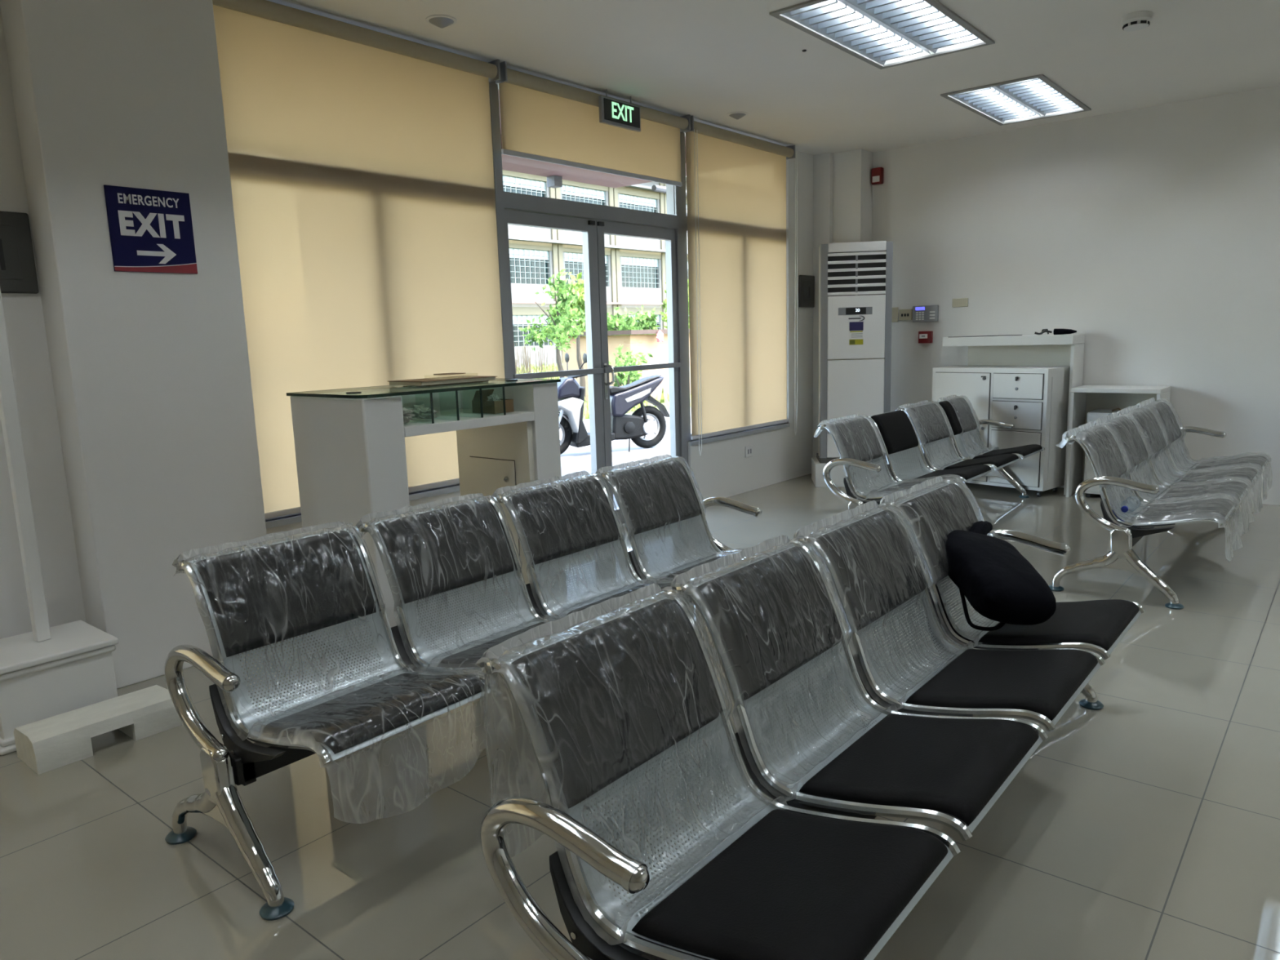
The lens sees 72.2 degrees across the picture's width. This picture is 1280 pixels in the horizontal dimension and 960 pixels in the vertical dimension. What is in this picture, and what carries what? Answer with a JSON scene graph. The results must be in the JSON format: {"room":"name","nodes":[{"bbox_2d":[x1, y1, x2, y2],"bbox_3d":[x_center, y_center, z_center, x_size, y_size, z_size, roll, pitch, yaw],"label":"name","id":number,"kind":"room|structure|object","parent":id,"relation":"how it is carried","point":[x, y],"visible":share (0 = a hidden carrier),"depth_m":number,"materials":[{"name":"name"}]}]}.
{"room":"waiting room","nodes":[
{"label":"waiting room","id":0,"kind":"room"},
{"bbox_2d":[0,4,813,639],"bbox_3d":[-1.511,-0.760,4.284,0.140,2.785,10.400,6,12,39],"label":"wall","id":1,"kind":"structure","parent":0,"point":[722,468],"depth_m":3.38,"materials":[{"name":"paint"}]},
{"bbox_2d":[0,210,39,293],"bbox_3d":[-2.321,-0.819,3.150,0.029,0.290,0.248,6,12,39],"label":"breaker panel","id":2,"kind":"object","parent":1,"relation":"attached to","point":[18,274],"visible":0.99,"depth_m":3.20,"materials":[{"name":"grey metal"}]},
{"bbox_2d":[0,0,266,688],"bbox_3d":[-1.948,-0.616,3.491,0.210,2.785,0.670,6,12,39],"label":"column","id":3,"kind":"structure","parent":1,"relation":"attached to","point":[151,374],"depth_m":3.37,"materials":[{"name":"paint"}]},
{"bbox_2d":[103,184,197,274],"bbox_3d":[-1.871,-0.955,3.368,0.007,0.310,0.305,6,12,39],"label":"emergency exit sign","id":4,"kind":"object","parent":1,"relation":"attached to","point":[151,230],"visible":1,"depth_m":3.36,"materials":[{"name":"blue plastic"}]},
{"bbox_2d":[265,483,460,528],"bbox_3d":[-1.336,-1.012,4.424,0.112,2.285,1.628,6,12,39],"label":"window","id":5,"kind":"structure","parent":1,"relation":"in","point":[296,518],"depth_m":4.65,"materials":[{"name":"grey metal"}]},
{"bbox_2d":[488,80,688,524],"bbox_3d":[-0.242,-1.026,5.748,0.147,2.755,1.770,6,12,39],"label":"door","id":6,"kind":"structure","parent":1,"relation":"in","point":[594,221],"depth_m":5.74,"materials":[{"name":"grey metal"}]},
{"bbox_2d":[497,89,687,216],"bbox_3d":[-2.344,-2.164,4.785,1.995,0.600,11.908,6,12,39],"label":"entrance canopy","id":7,"kind":"object","parent":1,"relation":"attached to","point":[555,174],"visible":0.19,"depth_m":7.99,"materials":[{"name":"grey"}]},
{"bbox_2d":[681,131,790,445],"bbox_3d":[0.768,-1.491,6.937,0.112,2.285,1.448,6,12,39],"label":"window","id":8,"kind":"structure","parent":1,"relation":"in","point":[726,436],"depth_m":6.49,"materials":[{"name":"grey metal"}]},
{"bbox_2d":[683,115,797,454],"bbox_3d":[0.836,-1.460,6.861,0.086,2.387,1.476,6,12,39],"label":"roller blind","id":9,"kind":"object","parent":8,"relation":"attached to","point":[736,182],"visible":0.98,"depth_m":6.79,"materials":[{"name":"beige fabric"}]},
{"bbox_2d":[745,444,752,457],"bbox_3d":[0.892,-0.233,7.170,0.012,0.090,0.110,6,12,39],"label":"wall outlet","id":10,"kind":"object","parent":1,"relation":"attached to","point":[748,450],"visible":1,"depth_m":7.16,"materials":[{"name":"white plastic"}]},
{"bbox_2d":[799,275,814,307],"bbox_3d":[1.462,-1.649,7.672,0.029,0.275,0.255,6,12,39],"label":"breaker panel","id":11,"kind":"object","parent":1,"relation":"attached to","point":[806,282],"visible":1,"depth_m":7.65,"materials":[{"name":"grey metal"}]},
{"bbox_2d":[813,152,833,457],"bbox_3d":[1.623,-1.436,7.793,0.160,2.785,0.060,6,12,39],"label":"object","id":12,"kind":"structure","parent":1,"relation":"attached to","point":[823,166],"depth_m":7.66,"materials":[{"name":"paint"}]},
{"bbox_2d":[0,473,1279,959],"bbox_3d":[1.333,0.957,2.230,7.400,0.100,10.400,6,12,39],"label":"floor","id":13,"kind":"structure","parent":0,"point":[1145,824],"depth_m":2.36,"materials":[{"name":"tile"}]},
{"bbox_2d":[0,288,118,755],"bbox_3d":[-2.136,-0.223,2.946,0.360,2.200,0.390,6,12,39],"label":"stand","id":14,"kind":"object","parent":13,"relation":"on","point":[46,672],"visible":0.82,"depth_m":3.01,"materials":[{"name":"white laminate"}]},
{"bbox_2d":[13,684,182,774],"bbox_3d":[-1.818,0.824,2.955,0.200,0.112,0.435,6,12,39],"label":"foam block","id":15,"kind":"object","parent":13,"relation":"on","point":[46,744],"visible":0.96,"depth_m":2.88,"materials":[{"name":"white plastic"}]},
{"bbox_2d":[286,378,565,662],"bbox_3d":[-0.926,0.112,4.060,0.557,1.103,1.094,6,12,39],"label":"reception desk","id":16,"kind":"object","parent":13,"relation":"on","point":[350,448],"visible":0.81,"depth_m":3.72,"materials":[{"name":"white laminate"}]},
{"bbox_2d":[402,405,414,422],"bbox_3d":[-1.029,-0.283,3.709,0.242,0.072,0.106,6,12,39],"label":"crumpled paper","id":17,"kind":"object","parent":16,"relation":"on","point":[407,415],"visible":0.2,"depth_m":3.65,"materials":[{"name":"white paper"}]},
{"bbox_2d":[408,404,439,419],"bbox_3d":[-0.950,-0.300,3.824,0.186,0.063,0.077,6,12,39],"label":"crumpled paper","id":18,"kind":"object","parent":16,"relation":"on","point":[420,411],"visible":0.83,"depth_m":3.79,"materials":[{"name":"white paper"}]},
{"bbox_2d":[389,375,496,386],"bbox_3d":[-0.914,-0.461,4.085,0.250,0.024,0.440,6,12,39],"label":"board","id":19,"kind":"object","parent":16,"relation":"on","point":[426,381],"visible":0.94,"depth_m":3.98,"materials":[{"name":"brown cardboard"}]},
{"bbox_2d":[427,373,474,378],"bbox_3d":[-0.888,-0.492,4.130,0.120,0.020,0.220,6,12,39],"label":"block","id":20,"kind":"object","parent":19,"relation":"on","point":[441,374],"visible":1,"depth_m":4.10,"materials":[{"name":"brown wood"}]},
{"bbox_2d":[403,408,534,436],"bbox_3d":[-0.934,-0.268,4.010,0.545,0.040,0.723,6,12,39],"label":"shelf","id":21,"kind":"object","parent":16,"relation":"attached to","point":[446,420],"depth_m":3.89,"materials":[{"name":"white laminate"}]},
{"bbox_2d":[471,388,514,413],"bbox_3d":[-0.696,-0.373,4.142,0.160,0.105,0.117,6,12,39],"label":"box","id":22,"kind":"object","parent":16,"relation":"on","point":[488,406],"visible":0.81,"depth_m":4.12,"materials":[{"name":"brown cardboard"}]},
{"bbox_2d":[471,399,514,413],"bbox_3d":[-0.695,-0.350,4.146,0.160,0.058,0.117,6,12,39],"label":"tray","id":23,"kind":"object","parent":22,"relation":"on","point":[488,406],"depth_m":4.10,"materials":[{"name":"brown cardboard"}]},
{"bbox_2d":[486,393,501,400],"bbox_3d":[-0.688,-0.377,4.132,0.086,0.060,0.063,6,12,39],"label":"crumpled paper","id":24,"kind":"object","parent":22,"relation":"in","point":[491,397],"visible":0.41,"depth_m":4.12,"materials":[{"name":"white paper"}]},
{"bbox_2d":[164,453,761,920],"bbox_3d":[-0.271,0.442,2.958,0.759,0.774,2.356,6,12,39],"label":"bench","id":25,"kind":"object","parent":13,"relation":"on","point":[270,588],"visible":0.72,"depth_m":2.53,"materials":[{"name":"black metal"}]},
{"bbox_2d":[475,475,1145,959],"bbox_3d":[0.658,0.540,2.195,0.699,0.773,2.356,6,12,39],"label":"bench","id":26,"kind":"object","parent":13,"relation":"on","point":[600,691],"visible":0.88,"depth_m":1.74,"materials":[{"name":"silver metal"}]},
{"bbox_2d":[942,520,1056,631],"bbox_3d":[1.099,0.299,2.788,0.275,0.258,0.512,-2,9,-4],"label":"drawstring bag","id":27,"kind":"object","parent":26,"relation":"on","point":[999,583],"visible":0.98,"depth_m":2.61,"materials":[{"name":"black fabric"}]},
{"bbox_2d":[811,457,897,487],"bbox_3d":[1.813,-0.073,7.473,0.660,0.190,0.430,-1,9,7],"label":"plinth","id":28,"kind":"object","parent":13,"relation":"on","point":[837,474],"visible":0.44,"depth_m":7.29,"materials":[{"name":"white laminate"}]},
{"bbox_2d":[816,240,893,462],"bbox_3d":[1.786,-1.054,7.339,0.578,1.790,0.343,-1,9,7],"label":"air conditioner","id":29,"kind":"object","parent":13,"relation":"on","point":[855,278],"visible":0.87,"depth_m":7.15,"materials":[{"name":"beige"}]},
{"bbox_2d":[827,250,886,296],"bbox_3d":[1.750,-1.668,7.090,0.404,0.345,0.280,6,12,39],"label":"air vent","id":30,"kind":"object","parent":29,"relation":"attached to","point":[850,273],"depth_m":7.08,"materials":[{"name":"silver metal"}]},
{"bbox_2d":[809,395,1044,554],"bbox_3d":[2.003,-0.095,5.784,0.755,0.774,2.427,6,12,39],"label":"bench","id":31,"kind":"object","parent":13,"relation":"on","point":[856,441],"visible":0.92,"depth_m":5.63,"materials":[{"name":"silver metal"}]},
{"bbox_2d":[930,365,1070,497],"bbox_3d":[2.811,-0.406,6.927,0.400,0.965,0.944,-10,12,-40],"label":"base cabinet","id":32,"kind":"object","parent":13,"relation":"on","point":[1034,399],"visible":0.71,"depth_m":6.63,"materials":[{"name":"white laminate"}]},
{"bbox_2d":[942,333,1084,494],"bbox_3d":[2.927,-0.534,6.956,0.965,1.202,0.348,6,12,39],"label":"counter","id":33,"kind":"object","parent":13,"relation":"on","point":[1037,350],"visible":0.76,"depth_m":6.84,"materials":[{"name":"white laminate"}]},
{"bbox_2d":[949,334,1022,337],"bbox_3d":[2.735,-1.142,6.963,0.546,0.006,0.110,2,10,21],"label":"cable","id":34,"kind":"object","parent":33,"relation":"on","point":[1006,335],"visible":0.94,"depth_m":6.95,"materials":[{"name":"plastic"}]},
{"bbox_2d":[1034,328,1076,334],"bbox_3d":[3.132,-1.118,6.613,0.290,0.047,0.052,4,11,31],"label":"folded umbrella","id":35,"kind":"object","parent":33,"relation":"on","point":[1056,331],"visible":1,"depth_m":6.58,"materials":[{"name":"black fabric"}]},
{"bbox_2d":[1084,408,1149,497],"bbox_3d":[3.561,-0.189,6.491,0.425,0.635,0.303,6,12,39],"label":"base cabinet","id":36,"kind":"object","parent":13,"relation":"on","point":[1092,415],"visible":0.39,"depth_m":6.50,"materials":[{"name":"white laminate"}]},
{"bbox_2d":[1065,385,1170,502],"bbox_3d":[3.525,-0.277,6.479,0.578,0.815,0.388,6,12,39],"label":"table","id":37,"kind":"object","parent":13,"relation":"on","point":[1084,399],"visible":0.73,"depth_m":6.56,"materials":[{"name":"white laminate"}]},
{"bbox_2d":[1048,397,1272,609],"bbox_3d":[3.039,0.008,4.952,0.769,0.781,2.450,6,12,39],"label":"bench","id":38,"kind":"object","parent":13,"relation":"on","point":[1115,443],"visible":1,"depth_m":4.48,"materials":[{"name":"silver metal"}]},
{"bbox_2d":[1120,495,1141,513],"bbox_3d":[2.367,0.123,4.243,0.066,0.066,0.220,6,12,39],"label":"water bottle","id":39,"kind":"object","parent":38,"relation":"on","point":[1124,508],"visible":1,"depth_m":4.17,"materials":[{"name":"clear plastic"}]},
{"bbox_2d":[266,0,1279,155],"bbox_3d":[1.247,-1.898,1.757,7.400,0.120,10.400,6,12,39],"label":"ceiling","id":40,"kind":"structure","parent":0,"point":[708,60],"depth_m":4.88,"materials":[{"name":"paint"}]},
{"bbox_2d":[212,0,505,519],"bbox_3d":[-1.267,-1.039,4.343,0.086,2.268,1.602,6,12,39],"label":"roller blind","id":41,"kind":"object","parent":40,"relation":"hanging from","point":[361,159],"visible":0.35,"depth_m":4.22,"materials":[{"name":"beige fabric"}]},
{"bbox_2d":[425,14,457,28],"bbox_3d":[-0.934,-2.147,4.130,0.144,0.034,0.144,6,12,39],"label":"recessed light","id":42,"kind":"object","parent":40,"relation":"in","point":[442,21],"visible":1,"depth_m":4.10,"materials":[{"name":"silver metal"}]},
{"bbox_2d":[495,61,690,186],"bbox_3d":[-0.220,-2.172,5.478,0.086,0.468,1.702,6,12,39],"label":"roller blind","id":43,"kind":"object","parent":40,"relation":"attached to","point":[542,119],"visible":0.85,"depth_m":5.33,"materials":[{"name":"beige fabric"}]},
{"bbox_2d":[598,88,640,132],"bbox_3d":[-0.121,-2.309,5.478,0.031,0.202,0.375,6,12,39],"label":"exit sign","id":44,"kind":"object","parent":40,"relation":"hanging from","point":[612,112],"visible":1,"depth_m":5.46,"materials":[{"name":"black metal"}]},
{"bbox_2d":[727,111,747,119],"bbox_3d":[0.677,-2.519,6.084,0.144,0.034,0.144,6,12,39],"label":"recessed light","id":45,"kind":"object","parent":40,"relation":"in","point":[736,115],"visible":1,"depth_m":6.05,"materials":[{"name":"silver metal"}]},
{"bbox_2d":[768,0,995,69],"bbox_3d":[1.253,-2.323,4.413,0.646,0.110,1.236,6,12,39],"label":"ceiling light","id":46,"kind":"object","parent":40,"relation":"attached to","point":[882,34],"visible":0.96,"depth_m":4.45,"materials":[{"name":"grey metal"}]},
{"bbox_2d":[940,74,1091,125],"bbox_3d":[2.580,-2.620,5.967,0.626,0.110,1.206,6,12,39],"label":"ceiling light","id":47,"kind":"object","parent":40,"relation":"attached to","point":[1034,97],"visible":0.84,"depth_m":5.96,"materials":[{"name":"grey metal"}]},
{"bbox_2d":[1120,10,1152,31],"bbox_3d":[2.465,-2.274,4.356,0.136,0.060,0.136,6,12,39],"label":"smoke detector","id":48,"kind":"object","parent":40,"relation":"attached to","point":[1136,20],"visible":1,"depth_m":4.32,"materials":[{"name":"white plastic"}]},
{"bbox_2d":[871,84,1279,505],"bbox_3d":[4.507,-1.207,5.882,7.060,2.785,0.200,6,12,39],"label":"wall","id":49,"kind":"structure","parent":0,"point":[1151,234],"depth_m":6.46,"materials":[{"name":"paint"}]},
{"bbox_2d":[832,148,872,243],"bbox_3d":[1.812,-1.446,7.817,0.420,2.785,0.220,6,12,39],"label":"pillar","id":50,"kind":"structure","parent":49,"relation":"attached to","point":[852,187],"depth_m":7.52,"materials":[{"name":"paint"}]},
{"bbox_2d":[871,167,884,185],"bbox_3d":[2.033,-2.604,7.515,0.095,0.135,0.059,6,12,39],"label":"fire alarm strobe","id":51,"kind":"object","parent":49,"relation":"attached to","point":[877,174],"visible":1,"depth_m":7.49,"materials":[{"name":"red plastic"}]},
{"bbox_2d":[891,306,897,322],"bbox_3d":[2.209,-1.435,7.622,0.070,0.125,0.011,6,12,39],"label":"switch plate","id":52,"kind":"object","parent":49,"relation":"attached to","point":[895,310],"visible":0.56,"depth_m":7.61,"materials":[{"name":"beige plastic"}]},
{"bbox_2d":[898,309,911,320],"bbox_3d":[2.287,-1.423,7.557,0.115,0.093,0.016,6,12,39],"label":"switch plate","id":53,"kind":"object","parent":49,"relation":"attached to","point":[904,314],"visible":1,"depth_m":7.55,"materials":[{"name":"beige plastic"}]},
{"bbox_2d":[912,305,938,322],"bbox_3d":[2.420,-1.410,7.436,0.215,0.133,0.033,6,12,39],"label":"alarm keypad","id":54,"kind":"object","parent":49,"relation":"attached to","point":[926,313],"visible":1,"depth_m":7.42,"materials":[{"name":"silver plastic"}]},
{"bbox_2d":[918,330,933,342],"bbox_3d":[2.427,-1.215,7.458,0.110,0.100,0.047,6,12,39],"label":"fire alarm","id":55,"kind":"object","parent":49,"relation":"attached to","point":[923,336],"visible":1,"depth_m":7.44,"materials":[{"name":"red plastic"}]},
{"bbox_2d":[951,297,968,306],"bbox_3d":[2.647,-1.466,7.250,0.130,0.070,0.011,6,12,39],"label":"switch plate","id":56,"kind":"object","parent":49,"relation":"attached to","point":[962,302],"visible":1,"depth_m":7.24,"materials":[{"name":"beige plastic"}]},
{"label":"outside","id":57,"kind":"structure","parent":0,"visible":0},
{"bbox_2d":[582,398,691,421],"bbox_3d":[-11.943,-4.004,35.603,56.000,0.180,80.000,6,12,39],"label":"ground","id":58,"kind":"structure","parent":57,"point":[665,403],"depth_m":17.33,"materials":[{"name":"concrete"}]},
{"bbox_2d":[515,342,554,378],"bbox_3d":[-3.393,-2.402,19.636,1.420,1.368,3.258,6,12,39],"label":"stalks","id":59,"kind":"object","parent":58,"relation":"on","point":[526,360],"visible":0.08,"depth_m":20.21},
{"bbox_2d":[517,269,586,377],"bbox_3d":[-1.482,-2.639,16.745,1.212,2.669,1.370,6,12,39],"label":"tree","id":60,"kind":"object","parent":58,"relation":"on","point":[562,326],"visible":0.98,"depth_m":16.50,"materials":[{"name":"green plant"}]},
{"bbox_2d":[546,315,586,353],"bbox_3d":[-1.734,-3.483,21.881,1.590,2.679,1.232,-8,11,-33],"label":"tree","id":61,"kind":"object","parent":58,"relation":"on","point":[550,343],"visible":0.02,"depth_m":21.77,"materials":[{"name":"green plant"}]},
{"bbox_2d":[552,271,586,397],"bbox_3d":[-1.293,-2.893,18.051,0.940,2.732,0.852,-3,9,-5],"label":"tree","id":62,"kind":"object","parent":58,"relation":"on","point":[580,302],"visible":0.34,"depth_m":17.95,"materials":[{"name":"green plant"}]},
{"bbox_2d":[502,169,688,368],"bbox_3d":[-3.729,-11.301,47.250,8.800,9.920,36.120,6,12,39],"label":"building","id":63,"kind":"structure","parent":58,"relation":"on","point":[636,267],"depth_m":42.21,"materials":[{"name":"grey"}]},
{"bbox_2d":[502,175,545,191],"bbox_3d":[-5.396,-13.351,39.416,0.020,0.420,3.150,6,12,39],"label":"light","id":64,"kind":"object","parent":63,"relation":"attached to","point":[514,183],"depth_m":39.54,"materials":[{"name":"grey"}]},
{"bbox_2d":[503,175,546,197],"bbox_3d":[-5.340,-12.785,39.477,0.040,1.559,3.176,6,12,39],"label":"window","id":65,"kind":"structure","parent":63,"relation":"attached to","point":[523,184],"depth_m":39.67,"materials":[{"name":"grey"}]},
{"bbox_2d":[509,248,548,260],"bbox_3d":[-5.303,-10.294,39.922,0.020,0.420,3.150,6,12,39],"label":"light","id":66,"kind":"object","parent":63,"relation":"attached to","point":[515,254],"depth_m":40.13,"materials":[{"name":"grey"}]},
{"bbox_2d":[509,248,550,284],"bbox_3d":[-5.248,-9.728,39.983,0.040,1.559,3.176,6,12,39],"label":"grille","id":67,"kind":"object","parent":63,"relation":"attached to","point":[527,265],"depth_m":40.32,"materials":[{"name":"grey metal"}]},
{"bbox_2d":[512,315,549,324],"bbox_3d":[-5.215,-7.385,40.403,0.020,0.420,3.150,6,12,39],"label":"light","id":68,"kind":"object","parent":63,"relation":"attached to","point":[517,319],"depth_m":40.35,"materials":[{"name":"grey"}]},
{"bbox_2d":[512,315,553,346],"bbox_3d":[-5.162,-6.883,40.454,0.040,1.429,3.176,6,12,39],"label":"grille","id":69,"kind":"object","parent":63,"relation":"attached to","point":[518,321],"depth_m":40.37,"materials":[{"name":"grey metal"}]},
{"bbox_2d":[561,184,604,199],"bbox_3d":[-2.766,-13.950,42.556,0.020,0.420,3.150,6,12,39],"label":"light","id":70,"kind":"object","parent":63,"relation":"attached to","point":[582,192],"depth_m":42.52,"materials":[{"name":"grey"}]},
{"bbox_2d":[563,184,605,204],"bbox_3d":[-2.710,-13.384,42.618,0.040,1.559,3.176,6,12,39],"label":"grille","id":71,"kind":"object","parent":63,"relation":"attached to","point":[576,193],"depth_m":42.63,"materials":[{"name":"grey"}]},
{"bbox_2d":[564,252,607,263],"bbox_3d":[-2.673,-10.893,43.062,0.020,0.420,3.150,6,12,39],"label":"light","id":72,"kind":"object","parent":63,"relation":"attached to","point":[570,257],"depth_m":42.48,"materials":[{"name":"grey"}]},
{"bbox_2d":[564,252,608,286],"bbox_3d":[-2.618,-10.328,43.124,0.040,1.559,3.176,6,12,39],"label":"grille","id":73,"kind":"object","parent":63,"relation":"attached to","point":[573,260],"depth_m":42.64,"materials":[{"name":"grey"}]},
{"bbox_2d":[618,193,656,207],"bbox_3d":[-0.136,-14.550,45.697,0.020,0.420,3.150,6,12,39],"label":"light","id":74,"kind":"object","parent":63,"relation":"attached to","point":[633,200],"depth_m":45.64,"materials":[{"name":"grey"}]},
{"bbox_2d":[619,193,657,212],"bbox_3d":[-0.080,-13.984,45.758,0.040,1.559,3.176,6,12,39],"label":"grille","id":75,"kind":"object","parent":63,"relation":"attached to","point":[640,202],"depth_m":45.78,"materials":[{"name":"grey"}]},
{"bbox_2d":[621,256,657,266],"bbox_3d":[-0.043,-11.492,46.203,0.020,0.420,3.150,6,12,39],"label":"light","id":76,"kind":"object","parent":63,"relation":"attached to","point":[626,261],"depth_m":46.19,"materials":[{"name":"grey"}]},
{"bbox_2d":[621,257,659,288],"bbox_3d":[0.012,-10.927,46.264,0.040,1.559,3.176,6,12,39],"label":"grille","id":77,"kind":"object","parent":63,"relation":"attached to","point":[636,272],"depth_m":46.38,"materials":[{"name":"grey"}]},
{"bbox_2d":[624,314,659,322],"bbox_3d":[0.045,-8.583,46.684,0.020,0.420,3.150,6,12,39],"label":"light","id":78,"kind":"object","parent":63,"relation":"attached to","point":[658,317],"depth_m":47.74,"materials":[{"name":"grey"}]},
{"bbox_2d":[516,360,690,418],"bbox_3d":[-1.230,-3.523,28.936,19.132,0.430,24.827,6,12,39],"label":"grass","id":79,"kind":"structure","parent":58,"relation":"on","point":[533,370],"depth_m":18.34,"materials":[{"name":"green plant"}]},
{"bbox_2d":[562,328,690,401],"bbox_3d":[0.867,-2.885,21.298,2.400,1.520,6.150,6,12,39],"label":"wall","id":80,"kind":"structure","parent":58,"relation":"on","point":[633,340],"depth_m":19.00,"materials":[{"name":"beige paint"}]},
{"bbox_2d":[656,330,663,342],"bbox_3d":[0.428,-3.078,18.756,0.238,0.252,0.123,-10,12,-41],"label":"cloth","id":81,"kind":"object","parent":80,"relation":"hanging from","point":[660,336],"visible":1,"depth_m":18.71,"materials":[{"name":"white fabric"}]},
{"bbox_2d":[608,344,653,386],"bbox_3d":[-0.257,-2.075,17.459,1.016,1.268,0.997,6,12,39],"label":"bush","id":82,"kind":"object","parent":58,"relation":"on","point":[632,376],"visible":0.67,"depth_m":17.34,"materials":[{"name":"green plant"}]},
{"bbox_2d":[607,305,661,335],"bbox_3d":[-0.174,-3.616,23.754,1.177,2.244,2.658,6,12,39],"label":"bush","id":83,"kind":"object","parent":58,"relation":"on","point":[646,320],"visible":0.44,"depth_m":23.34,"materials":[{"name":"green plant"}]},
{"bbox_2d":[659,279,689,328],"bbox_3d":[1.174,-4.436,25.351,1.431,3.248,1.510,3,10,26],"label":"tree","id":84,"kind":"object","parent":58,"relation":"on","point":[662,313],"visible":0.06,"depth_m":25.48,"materials":[{"name":"green plant"}]},
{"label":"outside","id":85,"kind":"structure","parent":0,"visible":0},
{"bbox_2d":[559,408,691,506],"bbox_3d":[-3.084,0.107,8.535,7.490,0.020,39.000,6,12,39],"label":"pavement","id":86,"kind":"structure","parent":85,"point":[574,460],"depth_m":10.56,"materials":[{"name":"concrete"}]},
{"bbox_2d":[556,352,669,454],"bbox_3d":[-0.477,-0.927,10.561,1.854,1.212,0.656,-7,11,-27],"label":"motor scooter","id":87,"kind":"object","parent":86,"relation":"on","point":[571,396],"visible":0.65,"depth_m":10.59,"materials":[{"name":"grey metal"}]},
{"bbox_2d":[564,352,568,370],"bbox_3d":[-0.881,-1.377,10.534,0.178,0.292,0.144,6,12,39],"label":"mirror","id":88,"kind":"object","parent":87,"relation":"attached to","point":[566,356],"depth_m":10.54,"materials":[{"name":"black mirror"}]},
{"bbox_2d":[576,353,586,378],"bbox_3d":[-0.672,-1.320,10.151,0.219,0.292,0.055,6,12,39],"label":"mirror","id":89,"kind":"object","parent":87,"relation":"attached to","point":[584,356],"depth_m":10.11,"materials":[{"name":"black mirror"}]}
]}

